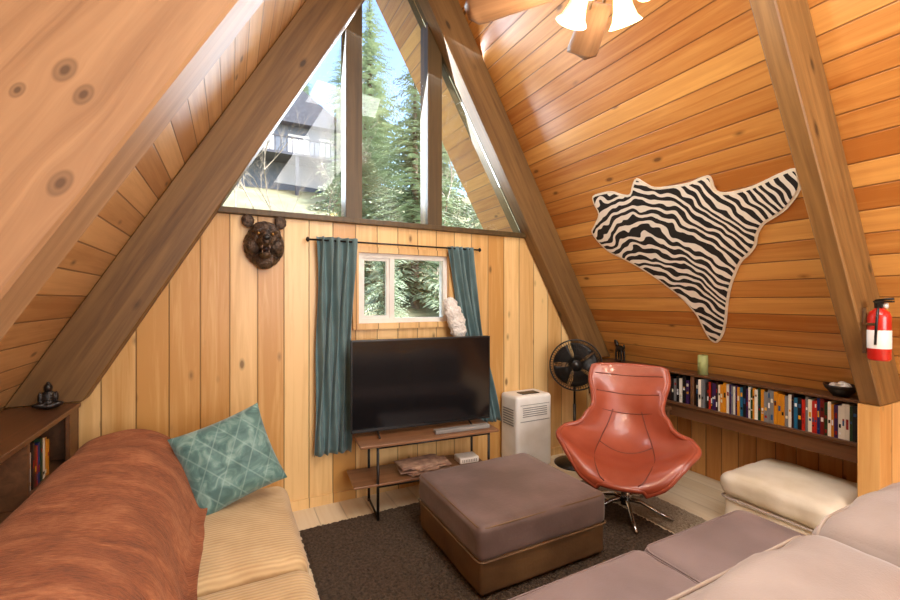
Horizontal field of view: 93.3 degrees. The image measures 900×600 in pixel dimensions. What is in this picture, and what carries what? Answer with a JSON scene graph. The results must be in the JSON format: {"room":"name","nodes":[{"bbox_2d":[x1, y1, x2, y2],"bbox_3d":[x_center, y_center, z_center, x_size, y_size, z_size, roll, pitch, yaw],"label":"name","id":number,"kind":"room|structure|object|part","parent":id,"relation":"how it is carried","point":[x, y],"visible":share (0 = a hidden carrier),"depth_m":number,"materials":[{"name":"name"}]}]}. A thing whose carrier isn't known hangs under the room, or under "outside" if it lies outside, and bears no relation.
{"room":"living room","nodes":[
{"label":"living room","id":0,"kind":"room"},
{"bbox_2d":[0,0,305,411],"bbox_3d":[-0.431,-0.927,0.283,2.911,4.941,7.500,0,0,-27],"label":"ceiling","id":1,"kind":"structure","parent":0,"point":[55,303],"depth_m":2.19,"materials":[{"name":"brown wood"}]},
{"bbox_2d":[0,402,80,523],"bbox_3d":[-1.827,0.735,1.553,0.345,0.330,1.940,0,0,-27],"label":"bookshelf","id":2,"kind":"object","parent":1,"relation":"attached to","point":[34,443],"visible":0.92,"depth_m":1.97,"materials":[{"name":"brown wood"}]},
{"bbox_2d":[31,382,63,409],"bbox_3d":[-2.092,0.497,2.216,0.123,0.143,0.079,0,0,-36],"label":"figurine","id":3,"kind":"object","parent":2,"relation":"on","point":[48,399],"visible":1,"depth_m":2.20,"materials":[{"name":"brown metal"}]},
{"bbox_2d":[0,0,263,340],"bbox_3d":[-0.667,-0.890,0.837,2.769,4.782,0.140,0,0,-27],"label":"rafter","id":4,"kind":"object","parent":1,"relation":"attached to","point":[88,87],"visible":1,"depth_m":0.77,"materials":[{"name":"brown wood"}]},
{"bbox_2d":[4,0,364,407],"bbox_3d":[-1.383,-1.355,2.803,2.232,3.852,0.130,0,0,-27],"label":"rafter","id":5,"kind":"object","parent":1,"relation":"attached to","point":[86,347],"visible":0.9,"depth_m":2.60,"materials":[{"name":"brown wood"}]},
{"bbox_2d":[15,213,599,500],"bbox_3d":[-0.459,0.458,3.445,5.548,2.085,0.140,0,0,-27],"label":"wall","id":6,"kind":"structure","parent":0,"point":[227,334],"depth_m":3.00,"materials":[{"name":"brown wood"}]},
{"bbox_2d":[241,214,285,268],"bbox_3d":[-1.267,-0.396,2.854,0.253,0.374,0.280,0,0,5],"label":"head sculpture","id":7,"kind":"object","parent":6,"relation":"attached to","point":[263,246],"visible":1,"depth_m":2.83,"materials":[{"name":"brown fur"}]},
{"bbox_2d":[341,6,361,217],"bbox_3d":[-0.762,-1.459,3.289,0.125,1.689,0.158,0,0,-27],"label":"window mullion","id":8,"kind":"structure","parent":6,"relation":"attached to","point":[351,37],"depth_m":3.22,"materials":[{"name":"brown wood"}]},
{"bbox_2d":[217,206,525,237],"bbox_3d":[-0.438,-0.595,3.405,2.600,0.040,0.150,0,0,-27],"label":"window sill","id":9,"kind":"structure","parent":6,"relation":"attached to","point":[223,209],"depth_m":3.20,"materials":[{"name":"brown wood"}]},
{"bbox_2d":[310,238,478,250],"bbox_3d":[-0.388,-0.430,3.357,1.400,0.014,0.072,0,0,-27],"label":"rod","id":10,"kind":"object","parent":6,"relation":"attached to","point":[310,238],"visible":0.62,"depth_m":3.30,"materials":[{"name":"brown metal"}]},
{"bbox_2d":[314,236,357,456],"bbox_3d":[-0.828,0.330,3.096,0.317,1.570,0.066,0,0,-27],"label":"curtain","id":11,"kind":"object","parent":10,"relation":"hanging from","point":[337,260],"visible":0.95,"depth_m":3.08,"materials":[{"name":"teal fabric"}]},
{"bbox_2d":[359,253,446,322],"bbox_3d":[-0.386,-0.092,3.472,0.770,0.545,0.080,0,0,-27],"label":"frame","id":12,"kind":"object","parent":6,"relation":"attached to","point":[389,259],"visible":0.84,"depth_m":3.39,"materials":[{"name":"white plastic"}]},
{"bbox_2d":[352,246,453,329],"bbox_3d":[-0.351,-0.092,3.405,0.860,0.635,0.030,0,0,-27],"label":"window frame","id":13,"kind":"structure","parent":6,"relation":"attached to","point":[355,313],"depth_m":3.34,"materials":[{"name":"brown wood"}]},
{"bbox_2d":[290,446,563,511],"bbox_3d":[-0.382,1.465,3.398,4.650,0.070,0.015,0,0,-27],"label":"baseboard","id":14,"kind":"structure","parent":6,"relation":"attached to","point":[320,500],"depth_m":3.17,"materials":[{"name":"brown wood"}]},
{"bbox_2d":[408,0,521,232],"bbox_3d":[-0.459,-1.945,3.445,3.140,2.720,0.140,0,0,-27],"label":"trim","id":15,"kind":"structure","parent":6,"relation":"on","point":[467,124],"depth_m":3.80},
{"bbox_2d":[420,22,520,232],"bbox_3d":[0.217,-1.464,3.797,0.980,1.699,0.158,0,0,-27],"label":"window","id":16,"kind":"structure","parent":6,"relation":"in","point":[442,61],"depth_m":3.54,"materials":[{"name":"brown wood"}]},
{"bbox_2d":[447,246,500,422],"bbox_3d":[0.209,0.308,3.633,0.518,1.506,0.064,0,0,-27],"label":"panel","id":17,"kind":"object","parent":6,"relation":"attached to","point":[462,262],"visible":0.61,"depth_m":3.60,"materials":[{"name":"teal fabric"}]},
{"bbox_2d":[443,297,466,336],"bbox_3d":[0.043,0.147,3.480,0.207,0.347,0.113,0,0,-27],"label":"decorative sculpture","id":18,"kind":"object","parent":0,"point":[456,320],"visible":0.95,"depth_m":3.44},
{"bbox_2d":[293,453,727,599],"bbox_3d":[1.046,1.540,0.542,5.648,0.080,6.600,0,0,-27],"label":"floor","id":19,"kind":"structure","parent":0,"point":[700,495],"depth_m":3.16,"materials":[{"name":"brown wood"}]},
{"bbox_2d":[197,486,318,599],"bbox_3d":[-0.966,1.119,1.470,0.967,0.762,2.268,0,0,-27],"label":"sofa","id":20,"kind":"object","parent":19,"relation":"on","point":[253,549],"visible":0.3,"depth_m":1.78,"materials":[{"name":"beige fabric"}]},
{"bbox_2d":[0,429,206,599],"bbox_3d":[-1.200,0.849,1.444,0.638,0.358,1.810,0,0,-27],"label":"throw blanket","id":21,"kind":"object","parent":20,"relation":"on","point":[121,518],"visible":0.85,"depth_m":1.41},
{"bbox_2d":[167,403,286,514],"bbox_3d":[-1.141,0.825,2.202,0.538,0.514,0.224,0,0,-34],"label":"throw pillow","id":22,"kind":"object","parent":20,"relation":"on","point":[229,459],"visible":0.98,"depth_m":2.14,"materials":[{"name":"teal fabric"}]},
{"bbox_2d":[197,570,318,599],"bbox_3d":[-0.661,1.145,1.144,0.725,0.213,1.006,0,0,-27],"label":"seat cushion","id":23,"kind":"object","parent":20,"relation":"on","point":[287,584],"depth_m":1.57,"materials":[{"name":"beige fabric"}]},
{"bbox_2d":[299,499,672,599],"bbox_3d":[0.560,1.490,2.092,2.130,0.018,2.610,0,0,-27],"label":"shag rug","id":24,"kind":"object","parent":19,"relation":"on","point":[392,557],"visible":0.38,"depth_m":2.45,"materials":[{"name":"brown carpet"}]},
{"bbox_2d":[347,419,498,520],"bbox_3d":[-0.192,1.230,3.152,1.080,0.511,0.340,0,0,-22],"label":"console table","id":25,"kind":"object","parent":24,"relation":"on","point":[377,476],"visible":0.68,"depth_m":3.04,"materials":[{"name":"brown wood"}]},
{"bbox_2d":[350,335,489,438],"bbox_3d":[-0.191,0.629,3.191,1.096,0.688,0.185,0,0,-22],"label":"television","id":26,"kind":"object","parent":25,"relation":"on","point":[401,382],"visible":0.97,"depth_m":3.15,"materials":[{"name":"black plastic"}]},
{"bbox_2d":[394,454,451,476],"bbox_3d":[-0.196,1.206,3.122,0.423,0.063,0.254,0,0,-33],"label":"blanket","id":27,"kind":"object","parent":25,"relation":"in","point":[414,466],"visible":0.98,"depth_m":3.07,"materials":[{"name":"fabric"}]},
{"bbox_2d":[433,423,489,434],"bbox_3d":[0.090,0.959,3.172,0.440,0.030,0.060,0,0,-22],"label":"soundbar","id":28,"kind":"object","parent":25,"relation":"on","point":[438,431],"visible":1,"depth_m":3.15,"materials":[{"name":"grey plastic"}]},
{"bbox_2d":[454,451,478,463],"bbox_3d":[0.127,1.216,3.275,0.160,0.045,0.121,0,0,-22],"label":"box","id":29,"kind":"object","parent":25,"relation":"on","point":[466,457],"visible":1,"depth_m":3.24,"materials":[{"name":"white plastic"}]},
{"bbox_2d":[418,453,605,595],"bbox_3d":[0.352,1.298,2.619,0.880,0.377,0.791,0,0,-27],"label":"ottoman","id":30,"kind":"object","parent":24,"relation":"on","point":[506,521],"visible":1,"depth_m":2.35,"materials":[{"name":"brown fabric"}]},
{"bbox_2d":[555,362,701,534],"bbox_3d":[1.225,0.987,2.974,0.915,0.994,0.748,0,0,27],"label":"lounge chair","id":31,"kind":"object","parent":24,"relation":"on","point":[625,441],"visible":0.99,"depth_m":3.00,"materials":[{"name":"red leather"}]},
{"bbox_2d":[508,482,899,599],"bbox_3d":[1.008,1.067,1.414,1.677,0.839,0.992,0,0,-27],"label":"sofa","id":32,"kind":"object","parent":24,"relation":"on","point":[853,553],"visible":1,"depth_m":1.34,"materials":[{"name":"fabric"}]},
{"bbox_2d":[514,551,696,599],"bbox_3d":[0.593,1.158,1.367,0.898,0.208,0.688,0,0,-27],"label":"seat cushion","id":33,"kind":"object","parent":32,"relation":"on","point":[632,575],"depth_m":1.61,"materials":[{"name":"beige fabric"}]},
{"bbox_2d":[644,510,805,582],"bbox_3d":[1.333,1.158,1.750,0.774,0.208,0.686,0,0,-27],"label":"seat cushion","id":34,"kind":"object","parent":32,"relation":"on","point":[700,552],"depth_m":1.85,"materials":[{"name":"beige fabric"}]},
{"bbox_2d":[678,535,899,599],"bbox_3d":[0.822,0.911,1.022,0.899,0.469,0.355,0,0,-27],"label":"cushion","id":35,"kind":"object","parent":32,"relation":"on","point":[808,567],"depth_m":1.06,"materials":[{"name":"beige fabric"}]},
{"bbox_2d":[812,482,899,566],"bbox_3d":[1.541,0.895,1.394,0.747,0.496,0.359,0,0,-27],"label":"cushion","id":36,"kind":"object","parent":32,"relation":"on","point":[870,525],"depth_m":1.32,"materials":[{"name":"beige fabric"}]},
{"bbox_2d":[502,388,550,463],"bbox_3d":[0.676,1.156,3.777,0.384,0.684,0.255,0,0,-27],"label":"air conditioner","id":37,"kind":"object","parent":19,"relation":"on","point":[526,413],"visible":0.86,"depth_m":3.68,"materials":[{"name":"white plastic"}]},
{"bbox_3d":[0.690,0.818,3.754,0.180,0.008,0.090,0,0,-27],"label":"control panel","id":38,"kind":"part","parent":37,"relation":"part of","materials":[{"name":"black plastic"}]},
{"bbox_2d":[549,339,602,470],"bbox_3d":[1.141,0.924,3.893,0.463,1.152,0.360,0,0,11],"label":"pedestal fan","id":39,"kind":"object","parent":19,"relation":"on","point":[576,363],"visible":0.86,"depth_m":3.79,"materials":[{"name":"black metal"}]},
{"bbox_3d":[1.021,0.486,3.824,0.180,0.176,0.052,0,0,11],"label":"blade","id":40,"kind":"part","parent":39,"relation":"part of","materials":[{"name":"black plastic"}]},
{"bbox_3d":[1.021,0.674,3.824,0.180,0.176,0.052,0,0,11],"label":"blade","id":41,"kind":"part","parent":39,"relation":"part of","materials":[{"name":"black plastic"}]},
{"bbox_3d":[1.173,0.688,3.808,0.208,0.172,0.042,0,0,-7],"label":"blade","id":42,"kind":"part","parent":39,"relation":"part of","materials":[{"name":"black plastic"}]},
{"bbox_3d":[1.168,0.472,3.784,0.208,0.172,0.042,0,0,29],"label":"blade","id":43,"kind":"part","parent":39,"relation":"part of","materials":[{"name":"black plastic"}]},
{"bbox_3d":[1.233,0.580,3.784,0.167,0.212,0.052,0,0,11],"label":"blade","id":44,"kind":"part","parent":39,"relation":"part of","materials":[{"name":"black plastic"}]},
{"bbox_2d":[580,480,705,533],"bbox_3d":[1.415,1.491,3.138,0.330,0.016,0.980,0,0,-27],"label":"shag rug","id":45,"kind":"object","parent":19,"relation":"on","point":[683,520],"visible":0.42,"depth_m":2.95,"materials":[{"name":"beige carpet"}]},
{"bbox_2d":[665,405,671,418],"bbox_3d":[1.609,1.185,3.622,0.230,0.630,0.450,0,0,-27],"label":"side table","id":46,"kind":"object","parent":19,"relation":"on","point":[667,408],"visible":0.11,"depth_m":3.47,"materials":[{"name":"brown wood"}]},
{"bbox_2d":[720,458,857,534],"bbox_3d":[2.203,1.301,2.708,0.616,0.398,0.630,0,0,-27],"label":"ottoman","id":47,"kind":"object","parent":19,"relation":"on","point":[795,497],"visible":0.55,"depth_m":2.60,"materials":[{"name":"leather"}]},
{"bbox_2d":[376,0,899,401],"bbox_3d":[2.109,-0.927,1.600,2.911,4.941,7.500,0,0,-27],"label":"ceiling","id":48,"kind":"structure","parent":0,"point":[681,93],"depth_m":2.71,"materials":[{"name":"brown wood"}]},
{"bbox_2d":[418,0,609,357],"bbox_3d":[0.599,-1.355,3.830,2.232,3.852,0.130,0,0,-27],"label":"rafter","id":49,"kind":"object","parent":48,"relation":"attached to","point":[448,24],"visible":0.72,"depth_m":3.74,"materials":[{"name":"brown wood"}]},
{"bbox_2d":[464,0,648,59],"bbox_3d":[0.581,-2.137,1.450,1.042,2.266,1.004,0,0,-27],"label":"ceiling fan","id":50,"kind":"object","parent":48,"relation":"hanging from","point":[588,19],"visible":1,"depth_m":1.66,"materials":[{"name":"brown wood"}]},
{"bbox_3d":[0.235,-1.155,1.631,0.372,0.037,0.140,0,0,25],"label":"blade","id":51,"kind":"part","parent":50,"relation":"part of","materials":[{"name":"brown wood"}]},
{"bbox_3d":[0.453,-1.069,1.577,0.118,0.129,0.118,0,0,-27],"label":"lamp shade","id":52,"kind":"part","parent":50,"relation":"part of","materials":[{"name":"white glass"}]},
{"bbox_3d":[0.599,-1.155,1.837,0.140,0.037,0.372,0,0,7],"label":"blade","id":53,"kind":"part","parent":50,"relation":"part of","materials":[{"name":"brown wood"}]},
{"bbox_3d":[0.652,-1.069,1.588,0.118,0.129,0.118,0,0,-27],"label":"lamp shade","id":54,"kind":"part","parent":50,"relation":"part of","materials":[{"name":"white glass"}]},
{"bbox_2d":[591,168,800,342],"bbox_3d":[1.714,-0.273,3.063,0.675,1.197,1.506,0,0,-33],"label":"zebra hide","id":55,"kind":"object","parent":48,"relation":"on","point":[694,237],"visible":1,"depth_m":2.98,"materials":[{"name":"fur"}]},
{"bbox_2d":[587,358,859,462],"bbox_3d":[2.007,0.767,3.428,0.280,0.365,2.140,0,0,-27],"label":"bookshelf","id":56,"kind":"object","parent":48,"relation":"attached to","point":[818,421],"visible":0.59,"depth_m":2.87,"materials":[{"name":"brown wood"}]},
{"bbox_2d":[614,340,625,361],"bbox_3d":[1.608,0.436,4.055,0.078,0.306,0.212,0,0,-4],"label":"deer figurine","id":57,"kind":"object","parent":56,"relation":"on","point":[619,348],"visible":0.99,"depth_m":4.01,"materials":[{"name":"brown metal"}]},
{"bbox_2d":[698,355,707,374],"bbox_3d":[1.986,0.505,3.339,0.072,0.160,0.072,0,0,-27],"label":"pillar candle","id":58,"kind":"object","parent":56,"relation":"on","point":[702,359],"visible":1,"depth_m":3.31,"materials":[{"name":"green wax"}]},
{"bbox_2d":[823,381,855,397],"bbox_3d":[2.377,0.541,2.584,0.170,0.089,0.170,0,0,-27],"label":"decorative bowl","id":59,"kind":"object","parent":56,"relation":"on","point":[843,389],"visible":0.98,"depth_m":2.55,"materials":[{"name":"black ceramic"}]},
{"bbox_2d":[749,0,899,405],"bbox_3d":[1.576,-1.356,1.943,2.231,3.850,0.090,0,0,-27],"label":"rafter","id":60,"kind":"object","parent":48,"relation":"attached to","point":[785,28],"visible":1,"depth_m":2.02,"materials":[{"name":"brown wood"}]},
{"bbox_2d":[862,298,894,360],"bbox_3d":[2.127,0.144,2.112,0.102,0.312,0.113,0,0,-27],"label":"fire extinguisher","id":61,"kind":"object","parent":60,"relation":"attached to","point":[877,322],"visible":1,"depth_m":2.08,"materials":[{"name":"red metal"}]},
{"bbox_3d":[2.119,0.104,2.084,0.062,0.232,0.070,0,0,-27],"label":"lever","id":62,"kind":"part","parent":61,"relation":"part of","materials":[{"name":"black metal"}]},
{"bbox_2d":[670,415,857,482],"bbox_3d":[3.209,1.225,1.664,0.030,0.550,6.400,0,0,-27],"label":"wall","id":63,"kind":"structure","parent":0,"point":[723,450],"depth_m":3.39,"materials":[{"name":"brown wood"}]},
{"bbox_2d":[858,401,899,496],"bbox_3d":[2.496,1.035,2.420,0.520,0.930,0.090,0,0,-27],"label":"wall partition","id":64,"kind":"structure","parent":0,"point":[878,426],"depth_m":2.31,"materials":[{"name":"brown wood"}]},
{"label":"outside","id":65,"kind":"structure","parent":0,"visible":0},
{"bbox_2d":[222,186,479,317],"bbox_3d":[-6.268,-4.780,31.105,97.500,15.461,52.200,0,0,-27],"label":"ground","id":66,"kind":"structure","parent":65,"point":[303,205],"depth_m":21.10,"materials":[{"name":"white snow"}]},
{"bbox_2d":[234,142,269,206],"bbox_3d":[-9.524,-6.852,16.978,5.653,7.405,2.880,0,0,-39],"label":"bare tree","id":67,"kind":"object","parent":66,"relation":"on","point":[235,188],"visible":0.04,"depth_m":17.01,"materials":[{"name":"plant"}]},
{"bbox_2d":[235,162,315,211],"bbox_3d":[-5.208,-2.437,10.625,3.430,4.584,2.643,0,0,41],"label":"bare tree","id":68,"kind":"object","parent":66,"relation":"on","point":[240,182],"visible":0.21,"depth_m":10.58,"materials":[{"name":"beige plant"}]},
{"bbox_2d":[244,112,310,209],"bbox_3d":[-6.573,-4.890,15.408,2.984,5.176,3.873,0,0,5],"label":"bare tree","id":69,"kind":"object","parent":66,"relation":"on","point":[282,142],"visible":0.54,"depth_m":15.58,"materials":[{"name":"beige plant"}]},
{"bbox_2d":[236,133,340,195],"bbox_3d":[-8.970,-7.049,24.748,6.650,4.230,1.800,0,0,-27],"label":"deck","id":70,"kind":"object","parent":66,"relation":"on","point":[293,158],"visible":0.38,"depth_m":24.26,"materials":[{"name":"grey wood"}]},
{"bbox_2d":[238,124,340,192],"bbox_3d":[-10.557,-7.984,27.755,6.000,5.100,5.000,0,0,-27],"label":"wall","id":71,"kind":"structure","parent":66,"relation":"on","point":[288,183],"depth_m":25.41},
{"bbox_2d":[264,132,335,157],"bbox_3d":[-9.311,-9.334,25.568,4.800,1.200,0.030,0,0,-27],"label":"windows","id":72,"kind":"structure","parent":71,"relation":"in","point":[295,141],"depth_m":25.72,"materials":[{"name":"white plastic"}]},
{"bbox_2d":[279,90,340,132],"bbox_3d":[-10.557,-11.584,27.755,7.000,2.300,6.200,0,0,-27],"label":"roof","id":73,"kind":"structure","parent":71,"relation":"on","point":[304,104],"depth_m":25.41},
{"bbox_2d":[303,82,313,96],"bbox_3d":[-12.950,-15.029,38.222,5.534,11.076,5.922,0,0,-15],"label":"conifer tree","id":74,"kind":"object","parent":66,"relation":"on","point":[308,91],"visible":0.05,"depth_m":38.17,"materials":[{"name":"green plant"}]},
{"bbox_2d":[315,98,340,194],"bbox_3d":[-6.417,-9.308,26.041,3.634,7.140,3.510,0,0,-34],"label":"conifer tree","id":75,"kind":"object","parent":66,"relation":"on","point":[329,176],"visible":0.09,"depth_m":25.58,"materials":[{"name":"green plant"}]},
{"bbox_2d":[321,45,340,117],"bbox_3d":[-9.469,-16.069,37.857,6.877,13.354,6.811,0,0,9],"label":"conifer tree","id":76,"kind":"object","parent":66,"relation":"on","point":[333,95],"visible":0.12,"depth_m":37.58,"materials":[{"name":"green plant"}]},
{"bbox_2d":[299,63,381,215],"bbox_3d":[-3.351,-4.019,13.345,2.720,6.994,5.339,0,0,-3],"label":"bare tree","id":77,"kind":"object","parent":66,"relation":"on","point":[363,159],"visible":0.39,"depth_m":12.24,"materials":[{"name":"plant"}]},
{"bbox_2d":[314,104,394,288],"bbox_3d":[-2.811,-3.019,12.710,3.044,6.092,3.257,0,0,28],"label":"conifer tree","id":78,"kind":"object","parent":66,"relation":"on","point":[364,168],"visible":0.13,"depth_m":12.54,"materials":[{"name":"green plant"}]},
{"bbox_2d":[310,0,410,212],"bbox_3d":[-4.235,-9.985,22.603,6.200,12.140,6.244,0,0,-2],"label":"conifer tree","id":79,"kind":"object","parent":66,"relation":"on","point":[370,48],"visible":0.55,"depth_m":22.31,"materials":[{"name":"green plant"}]},
{"bbox_2d":[325,82,402,220],"bbox_3d":[-3.546,-5.470,17.298,3.701,6.922,3.459,0,0,19],"label":"conifer tree","id":80,"kind":"object","parent":66,"relation":"on","point":[365,100],"visible":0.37,"depth_m":17.28,"materials":[{"name":"green plant"}]},
{"bbox_2d":[364,260,410,317],"bbox_3d":[-1.394,-0.244,8.936,1.480,2.769,1.384,0,0,-18],"label":"conifer tree","id":81,"kind":"object","parent":66,"relation":"on","point":[380,306],"visible":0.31,"depth_m":8.94,"materials":[{"name":"green plant"}]},
{"bbox_2d":[375,86,402,187],"bbox_3d":[-5.777,-13.503,35.303,4.935,9.230,4.612,0,0,25],"label":"conifer tree","id":82,"kind":"object","parent":66,"relation":"on","point":[378,86],"visible":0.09,"depth_m":35.25,"materials":[{"name":"green plant"}]},
{"bbox_2d":[362,65,466,314],"bbox_3d":[-0.880,-3.174,11.867,3.920,7.846,4.194,0,0,-27],"label":"conifer tree","id":83,"kind":"object","parent":66,"relation":"on","point":[410,276],"visible":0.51,"depth_m":11.68,"materials":[{"name":"green plant"}]},
{"bbox_2d":[383,128,476,228],"bbox_3d":[-0.516,-5.739,16.612,4.692,9.105,4.627,0,0,-44],"label":"conifer tree","id":84,"kind":"object","parent":66,"relation":"on","point":[445,169],"visible":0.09,"depth_m":16.59,"materials":[{"name":"green plant"}]},
{"bbox_2d":[406,159,466,222],"bbox_3d":[-0.728,-7.409,23.185,4.153,8.160,4.011,0,0,-40],"label":"conifer tree","id":85,"kind":"object","parent":66,"relation":"on","point":[443,159],"visible":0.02,"depth_m":22.96,"materials":[{"name":"green plant"}]},
{"bbox_2d":[419,148,475,279],"bbox_3d":[-0.076,-3.464,14.572,4.426,5.915,3.410,0,0,-31],"label":"conifer tree","id":86,"kind":"object","parent":66,"relation":"on","point":[454,174],"visible":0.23,"depth_m":14.42,"materials":[{"name":"plant"}]},
{"bbox_2d":[461,211,481,228],"bbox_3d":[1.261,-1.796,11.484,3.096,6.070,3.126,0,0,-38],"label":"conifer tree","id":87,"kind":"object","parent":66,"relation":"on","point":[477,220],"visible":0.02,"depth_m":11.40,"materials":[{"name":"green plant"}]},
{"bbox_2d":[465,207,480,228],"bbox_3d":[2.821,-6.793,22.954,4.441,8.307,4.151,0,0,-24],"label":"conifer tree","id":88,"kind":"object","parent":66,"relation":"on","point":[472,207],"visible":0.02,"depth_m":22.71,"materials":[{"name":"green plant"}]}
]}

